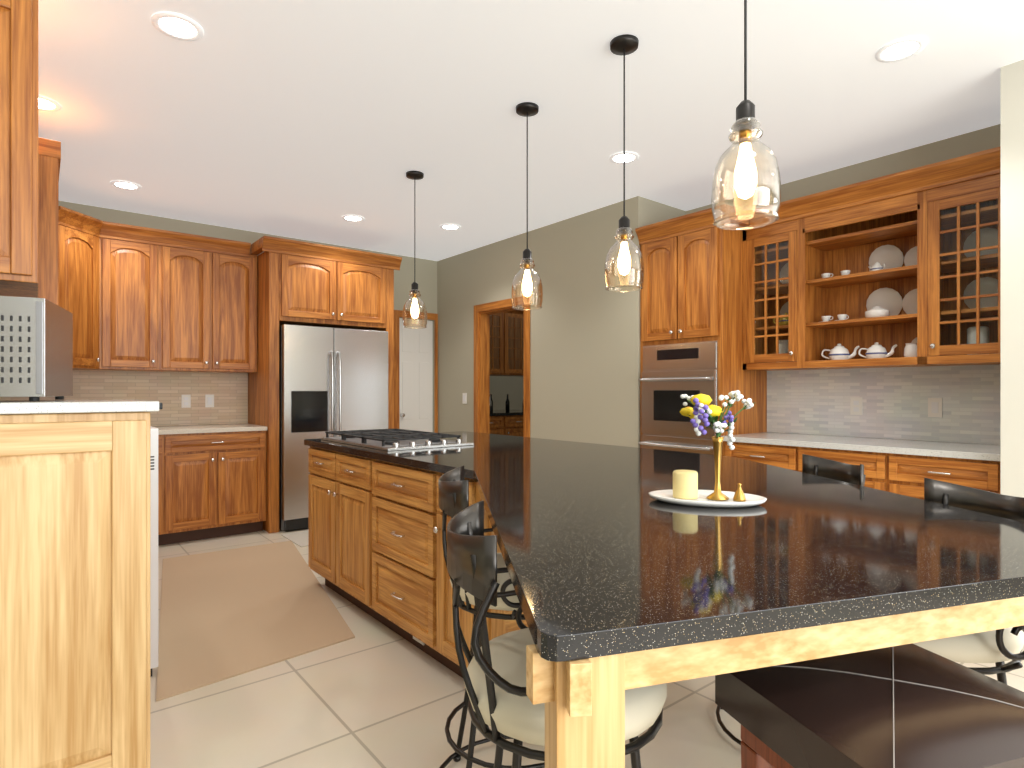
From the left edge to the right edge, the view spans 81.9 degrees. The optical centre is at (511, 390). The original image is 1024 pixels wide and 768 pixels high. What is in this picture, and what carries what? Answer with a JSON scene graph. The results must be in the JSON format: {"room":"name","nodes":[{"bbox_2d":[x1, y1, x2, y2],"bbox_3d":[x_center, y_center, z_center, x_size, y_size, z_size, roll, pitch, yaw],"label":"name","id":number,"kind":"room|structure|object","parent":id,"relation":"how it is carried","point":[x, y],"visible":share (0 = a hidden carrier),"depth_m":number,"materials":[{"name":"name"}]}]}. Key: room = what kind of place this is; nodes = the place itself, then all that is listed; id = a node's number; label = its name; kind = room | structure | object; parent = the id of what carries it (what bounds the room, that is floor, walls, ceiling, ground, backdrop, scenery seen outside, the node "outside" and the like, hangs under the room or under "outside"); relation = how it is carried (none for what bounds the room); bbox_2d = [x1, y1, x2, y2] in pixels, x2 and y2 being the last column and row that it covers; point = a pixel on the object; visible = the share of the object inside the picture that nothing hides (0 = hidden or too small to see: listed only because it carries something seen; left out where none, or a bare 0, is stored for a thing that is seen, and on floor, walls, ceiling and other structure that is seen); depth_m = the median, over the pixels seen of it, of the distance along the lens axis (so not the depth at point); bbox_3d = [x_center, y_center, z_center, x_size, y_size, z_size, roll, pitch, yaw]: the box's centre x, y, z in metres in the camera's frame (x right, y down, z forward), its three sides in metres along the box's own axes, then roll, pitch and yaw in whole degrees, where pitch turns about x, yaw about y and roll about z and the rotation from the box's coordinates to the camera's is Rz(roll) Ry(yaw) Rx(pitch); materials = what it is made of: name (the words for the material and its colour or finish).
{"room":"kitchen","nodes":[
{"label":"kitchen","id":0,"kind":"room"},
{"bbox_2d":[59,201,436,431],"bbox_3d":[-3.841,-0.145,4.578,7.740,2.730,0.150,0,0,-39],"label":"wall","id":1,"kind":"structure","parent":0,"point":[425,275],"depth_m":5.61,"materials":[{"name":"beige paint"}]},
{"bbox_2d":[0,0,43,297],"bbox_3d":[-2.069,-0.775,2.317,0.328,0.890,1.595,0,0,-39],"label":"upper cabinet","id":2,"kind":"object","parent":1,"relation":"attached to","point":[21,148],"depth_m":1.77,"materials":[{"name":"brown wood"}]},
{"bbox_2d":[44,138,63,308],"bbox_3d":[-2.971,-0.820,3.506,0.410,0.980,1.387,0,0,-39],"label":"upper cabinet","id":3,"kind":"object","parent":1,"relation":"attached to","point":[53,213],"depth_m":3.08,"materials":[{"name":"brown wood"}]},
{"bbox_2d":[64,216,103,369],"bbox_3d":[-3.486,-0.695,4.373,0.693,1.050,0.611,0,0,-39],"label":"upper cabinet","id":4,"kind":"object","parent":1,"relation":"attached to","point":[83,239],"depth_m":4.43,"materials":[{"name":"brown wood"}]},
{"bbox_2d":[0,370,247,425],"bbox_3d":[-3.215,0.067,4.971,1.865,0.474,0.020,0,0,-39],"label":"backsplash","id":5,"kind":"structure","parent":1,"relation":"attached to","point":[197,398],"depth_m":5.18,"materials":[{"name":"beige tile"}]},
{"bbox_2d":[104,232,171,371],"bbox_3d":[-3.116,-0.695,4.809,0.532,1.050,0.394,0,0,-39],"label":"upper cabinet","id":6,"kind":"object","parent":1,"relation":"attached to","point":[133,298],"depth_m":4.72,"materials":[{"name":"brown wood"}]},
{"bbox_2d":[172,240,256,372],"bbox_3d":[-2.711,-0.695,5.164,0.834,1.050,0.348,0,0,-39],"label":"upper cabinet","id":7,"kind":"object","parent":1,"relation":"attached to","point":[214,290],"depth_m":5.07,"materials":[{"name":"brown wood"}]},
{"bbox_2d":[257,248,387,331],"bbox_3d":[-1.818,-0.915,5.669,1.010,0.610,0.678,0,0,-39],"label":"upper cabinet","id":8,"kind":"object","parent":1,"relation":"attached to","point":[300,283],"depth_m":5.33,"materials":[{"name":"brown wood"}]},
{"bbox_2d":[394,310,437,432],"bbox_3d":[-1.089,0.163,6.678,0.570,2.115,0.019,0,0,-39],"label":"door frame","id":9,"kind":"structure","parent":1,"relation":"attached to","point":[399,313],"depth_m":6.55,"materials":[{"name":"brown wood"}]},
{"bbox_2d":[399,318,432,431],"bbox_3d":[-1.096,0.198,6.718,0.454,2.029,0.090,0,0,-39],"label":"door","id":10,"kind":"structure","parent":1,"relation":"in","point":[415,379],"depth_m":6.73,"materials":[{"name":"white paint"}]},
{"bbox_2d":[38,0,1023,260],"bbox_3d":[-0.035,-1.560,2.600,11.200,0.100,10.500,0,0,-39],"label":"ceiling","id":11,"kind":"structure","parent":0,"point":[312,120],"depth_m":3.08,"materials":[{"name":"white paint"}]},
{"bbox_2d":[38,95,60,111],"bbox_3d":[-2.472,-1.506,3.081,0.188,0.007,0.188,0,0,6],"label":"recessed light","id":12,"kind":"object","parent":11,"relation":"in","point":[44,103],"depth_m":3.10,"materials":[{"name":"white paint"}]},
{"bbox_2d":[110,180,140,189],"bbox_3d":[-2.827,-1.506,4.322,0.188,0.007,0.188,0,0,42],"label":"recessed light","id":13,"kind":"object","parent":11,"relation":"in","point":[127,185],"depth_m":4.32,"materials":[{"name":"white paint"}]},
{"bbox_2d":[151,12,203,40],"bbox_3d":[-1.383,-1.506,2.442,0.188,0.007,0.188,0,0,6],"label":"recessed light","id":14,"kind":"object","parent":11,"relation":"in","point":[177,26],"depth_m":2.44,"materials":[{"name":"white paint"}]},
{"bbox_2d":[342,215,363,221],"bbox_3d":[-1.386,-1.506,5.145,0.188,0.007,0.188,0,0,6],"label":"recessed light","id":15,"kind":"object","parent":11,"relation":"in","point":[355,218],"depth_m":5.14,"materials":[{"name":"white paint"}]},
{"bbox_2d":[402,171,426,328],"bbox_3d":[-0.675,-0.975,4.100,0.170,1.069,0.170,0,0,-39],"label":"pendant light","id":16,"kind":"object","parent":11,"relation":"hanging from","point":[414,176],"visible":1,"depth_m":4.08,"materials":[{"name":"clear glass"}]},
{"bbox_2d":[440,224,460,229],"bbox_3d":[-0.566,-1.506,5.418,0.188,0.007,0.188,0,0,6],"label":"recessed light","id":17,"kind":"object","parent":11,"relation":"in","point":[445,226],"depth_m":5.41,"materials":[{"name":"white paint"}]},
{"bbox_2d":[511,102,542,309],"bbox_3d":[0.081,-0.975,3.142,0.170,1.069,0.170,0,0,-39],"label":"pendant light","id":18,"kind":"object","parent":11,"relation":"hanging from","point":[527,109],"visible":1,"depth_m":3.12,"materials":[{"name":"clear glass"}]},
{"bbox_2d":[604,34,643,291],"bbox_3d":[0.486,-0.975,2.557,0.170,1.069,0.170,0,0,-39],"label":"pendant light","id":19,"kind":"object","parent":11,"relation":"hanging from","point":[624,44],"visible":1,"depth_m":2.54,"materials":[{"name":"clear glass"}]},
{"bbox_2d":[609,151,638,163],"bbox_3d":[0.723,-1.506,3.812,0.188,0.007,0.188,0,0,6],"label":"recessed light","id":20,"kind":"object","parent":11,"relation":"in","point":[617,158],"depth_m":3.80,"materials":[{"name":"white paint"}]},
{"bbox_2d":[711,0,780,229],"bbox_3d":[0.610,-0.975,1.541,0.170,1.069,0.170,0,0,-39],"label":"pendant light","id":21,"kind":"object","parent":11,"relation":"hanging from","point":[744,125],"visible":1,"depth_m":1.52,"materials":[{"name":"clear glass"}]},
{"bbox_2d":[875,37,925,62],"bbox_3d":[1.715,-1.506,2.608,0.188,0.007,0.188,0,0,42],"label":"recessed light","id":22,"kind":"object","parent":11,"relation":"in","point":[904,48],"depth_m":2.60,"materials":[{"name":"white paint"}]},
{"bbox_2d":[437,201,624,445],"bbox_3d":[0.053,-0.145,5.813,0.120,2.730,2.800,0,0,-39],"label":"wall","id":23,"kind":"structure","parent":0,"point":[584,355],"depth_m":5.28,"materials":[{"name":"beige paint"}]},
{"bbox_2d":[462,393,466,403],"bbox_3d":[-0.517,0.080,6.419,0.009,0.116,0.072,0,0,-39],"label":"light switch","id":24,"kind":"object","parent":23,"relation":"attached to","point":[464,398],"visible":1,"depth_m":6.41,"materials":[{"name":"white paint"}]},
{"bbox_2d":[474,296,529,436],"bbox_3d":[-0.070,0.158,5.951,0.141,2.125,0.900,0,0,-39],"label":"trim","id":25,"kind":"structure","parent":23,"relation":"attached to","point":[482,312],"depth_m":6.21,"materials":[{"name":"brown wood"}]},
{"bbox_2d":[150,528,1023,767],"bbox_3d":[-0.035,1.270,2.600,11.200,0.100,10.500,0,0,-39],"label":"floor","id":26,"kind":"structure","parent":0,"point":[374,693],"depth_m":2.23,"materials":[{"name":"tile"}]},
{"bbox_2d":[0,399,162,767],"bbox_3d":[-1.415,0.625,1.733,0.618,1.190,0.465,0,0,-39],"label":"base cabinet","id":27,"kind":"object","parent":26,"relation":"on","point":[74,583],"visible":1,"depth_m":1.63,"materials":[{"name":"brown wood"}]},
{"bbox_2d":[0,296,72,400],"bbox_3d":[-1.527,-0.114,1.718,0.340,0.285,0.362,0,0,-27],"label":"microwave","id":28,"kind":"object","parent":27,"relation":"on","point":[36,349],"visible":1,"depth_m":1.62,"materials":[{"name":"silver metal"}]},
{"bbox_2d":[150,426,157,676],"bbox_3d":[-2.039,0.690,2.598,0.728,1.060,0.776,0,0,-39],"label":"dishwasher","id":29,"kind":"object","parent":26,"relation":"on","point":[153,547],"visible":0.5,"depth_m":2.52,"materials":[{"name":"white metal"}]},
{"bbox_2d":[152,423,266,545],"bbox_3d":[-2.773,0.762,4.921,1.235,0.915,0.648,0,0,-39],"label":"base cabinet","id":30,"kind":"object","parent":26,"relation":"on","point":[211,481],"visible":0.67,"depth_m":4.82,"materials":[{"name":"brown wood"}]},
{"bbox_2d":[156,540,354,701],"bbox_3d":[-1.592,1.216,3.550,0.897,0.008,2.333,0,0,-30],"label":"rug","id":31,"kind":"object","parent":26,"relation":"on","point":[227,614],"visible":1,"depth_m":3.19,"materials":[{"name":"beige carpet"}]},
{"bbox_2d":[281,530,307,546],"bbox_3d":[-1.469,1.217,5.066,0.850,0.006,0.500,0,0,-39],"label":"floor tile","id":32,"kind":"structure","parent":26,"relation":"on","point":[300,538],"depth_m":4.89,"materials":[{"name":"beige tile"}]},
{"bbox_2d":[279,324,387,530],"bbox_3d":[-1.770,0.319,5.608,0.980,1.778,0.777,0,0,-39],"label":"fridge","id":33,"kind":"object","parent":26,"relation":"on","point":[333,379],"visible":0.65,"depth_m":5.24,"materials":[{"name":"silver metal"}]},
{"bbox_2d":[308,532,624,767],"bbox_3d":[-0.024,0.779,2.417,1.993,0.881,3.601,0,0,-39],"label":"kitchen island","id":34,"kind":"object","parent":26,"relation":"on","point":[585,714],"depth_m":0.83,"materials":[{"name":"brown wood"}]},
{"bbox_2d":[304,432,1023,691],"bbox_3d":[-0.018,0.322,2.432,2.024,0.033,3.644,0,0,-39],"label":"island countertop","id":35,"kind":"structure","parent":34,"relation":"on","point":[631,588],"depth_m":1.17,"materials":[{"name":"black stone"}]},
{"bbox_2d":[649,489,766,507],"bbox_3d":[0.533,0.295,1.620,0.237,0.017,0.277,0,0,-39],"label":"tray","id":36,"kind":"object","parent":35,"relation":"on","point":[701,500],"visible":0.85,"depth_m":1.58,"materials":[{"name":"white ceramic"}]},
{"bbox_2d":[673,470,697,499],"bbox_3d":[0.480,0.259,1.636,0.068,0.073,0.068,0,0,-39],"label":"candle","id":37,"kind":"object","parent":36,"relation":"on","point":[685,484],"visible":1,"depth_m":1.61,"materials":[{"name":"beige wax"}]},
{"bbox_2d":[680,390,753,500],"bbox_3d":[0.544,0.146,1.632,0.190,0.298,0.196,0,0,-39],"label":"vase","id":38,"kind":"object","parent":36,"relation":"on","point":[703,410],"visible":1,"depth_m":1.60,"materials":[{"name":"gold metal"}]},
{"bbox_2d":[733,483,745,501],"bbox_3d":[0.612,0.271,1.587,0.034,0.048,0.034,0,0,-39],"label":"bell","id":39,"kind":"object","parent":36,"relation":"on","point":[739,495],"visible":1,"depth_m":1.58,"materials":[{"name":"gold metal"}]},
{"bbox_2d":[439,465,544,767],"bbox_3d":[-0.007,0.733,1.806,0.525,0.975,0.531,0,0,-39],"label":"stool","id":40,"kind":"object","parent":26,"relation":"on","point":[453,492],"visible":0.23,"depth_m":1.67,"materials":[{"name":"grey metal"}]},
{"bbox_2d":[490,309,523,436],"bbox_3d":[-0.276,0.020,8.331,2.000,2.400,0.600,0,0,-39],"label":"doorway","id":41,"kind":"object","parent":26,"relation":"on","point":[506,373],"visible":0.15,"depth_m":8.32,"materials":[{"name":"brown wood"}]},
{"bbox_2d":[447,500,666,767],"bbox_3d":[0.087,0.733,1.182,0.525,0.975,0.531,0,0,-39],"label":"stool","id":42,"kind":"object","parent":26,"relation":"on","point":[500,704],"visible":0.58,"depth_m":1.04,"materials":[{"name":"grey"}]},
{"bbox_2d":[635,204,766,455],"bbox_3d":[1.428,-0.015,4.432,0.700,2.470,0.766,0,0,-39],"label":"tall cabinet","id":43,"kind":"object","parent":26,"relation":"on","point":[691,317],"visible":0.62,"depth_m":4.22,"materials":[{"name":"brown wood"}]},
{"bbox_2d":[723,440,781,467],"bbox_3d":[1.843,0.780,3.979,0.616,0.880,0.576,0,0,-39],"label":"base cabinet","id":44,"kind":"object","parent":26,"relation":"on","point":[752,450],"depth_m":3.82,"materials":[{"name":"brown wood"}]},
{"bbox_2d":[741,725,793,767],"bbox_3d":[0.624,0.896,0.965,0.360,0.648,0.300,0,0,-17],"label":"stool","id":45,"kind":"object","parent":26,"relation":"on","point":[756,752],"visible":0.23,"depth_m":1.02,"materials":[{"name":"brown wood"}]},
{"bbox_2d":[715,643,1023,767],"bbox_3d":[0.624,0.521,0.965,0.420,0.098,0.360,0,0,-17],"label":"seat","id":46,"kind":"object","parent":45,"relation":"on","point":[912,705],"visible":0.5,"depth_m":0.90,"materials":[{"name":"brown leather"}]},
{"bbox_2d":[716,454,865,744],"bbox_3d":[1.017,0.733,2.116,0.525,0.975,0.531,0,0,-39],"label":"stool","id":47,"kind":"object","parent":26,"relation":"on","point":[834,470],"visible":0.02,"depth_m":2.20,"materials":[{"name":"grey metal"}]},
{"bbox_2d":[782,444,869,487],"bbox_3d":[2.136,0.780,3.614,0.616,0.880,0.622,0,0,-39],"label":"base cabinet","id":48,"kind":"object","parent":26,"relation":"on","point":[791,453],"depth_m":3.48,"materials":[{"name":"brown wood"}]},
{"bbox_2d":[870,448,1000,499],"bbox_3d":[2.430,0.780,3.248,0.616,0.880,0.576,0,0,-39],"label":"base cabinet","id":49,"kind":"object","parent":26,"relation":"on","point":[902,467],"depth_m":3.09,"materials":[{"name":"brown wood"}]},
{"bbox_2d":[722,432,1000,459],"bbox_3d":[2.132,0.321,3.610,0.626,0.034,1.514,0,0,-39],"label":"countertop","id":50,"kind":"structure","parent":49,"relation":"on","point":[883,445],"depth_m":3.43,"materials":[{"name":"white stone"}]},
{"bbox_2d":[913,478,1023,684],"bbox_3d":[1.052,0.733,1.485,0.525,0.975,0.531,0,0,-39],"label":"stool","id":51,"kind":"object","parent":26,"relation":"on","point":[998,647],"visible":0.17,"depth_m":1.32,"materials":[{"name":"grey"}]},
{"bbox_2d":[625,196,685,447],"bbox_3d":[2.335,-0.145,5.734,3.580,2.730,0.120,0,0,-39],"label":"wall","id":52,"kind":"structure","parent":0,"point":[641,211],"depth_m":4.62,"materials":[{"name":"beige paint"}]},
{"bbox_2d":[686,124,1000,444],"bbox_3d":[2.348,-0.145,3.968,0.150,2.730,2.650,0,0,-39],"label":"wall","id":53,"kind":"structure","parent":0,"point":[987,138],"depth_m":3.79,"materials":[{"name":"beige paint"}]},
{"bbox_2d":[743,146,1000,370],"bbox_3d":[2.220,-0.700,3.681,0.406,1.100,1.514,0,0,-39],"label":"china cabinet","id":54,"kind":"object","parent":53,"relation":"attached to","point":[901,269],"visible":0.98,"depth_m":3.66,"materials":[{"name":"brown wood"}]},
{"bbox_2d":[767,364,1000,444],"bbox_3d":[2.371,0.077,3.802,0.020,0.454,1.514,0,0,-39],"label":"backsplash","id":55,"kind":"structure","parent":53,"relation":"attached to","point":[960,404],"depth_m":3.75,"materials":[{"name":"grey tile"}]},
{"bbox_2d":[1001,60,1023,651],"bbox_3d":[3.853,-0.145,3.746,3.700,2.730,0.420,0,0,-39],"label":"wall","id":56,"kind":"structure","parent":0,"point":[1012,279],"depth_m":2.72,"materials":[{"name":"beige paint"}]}
]}

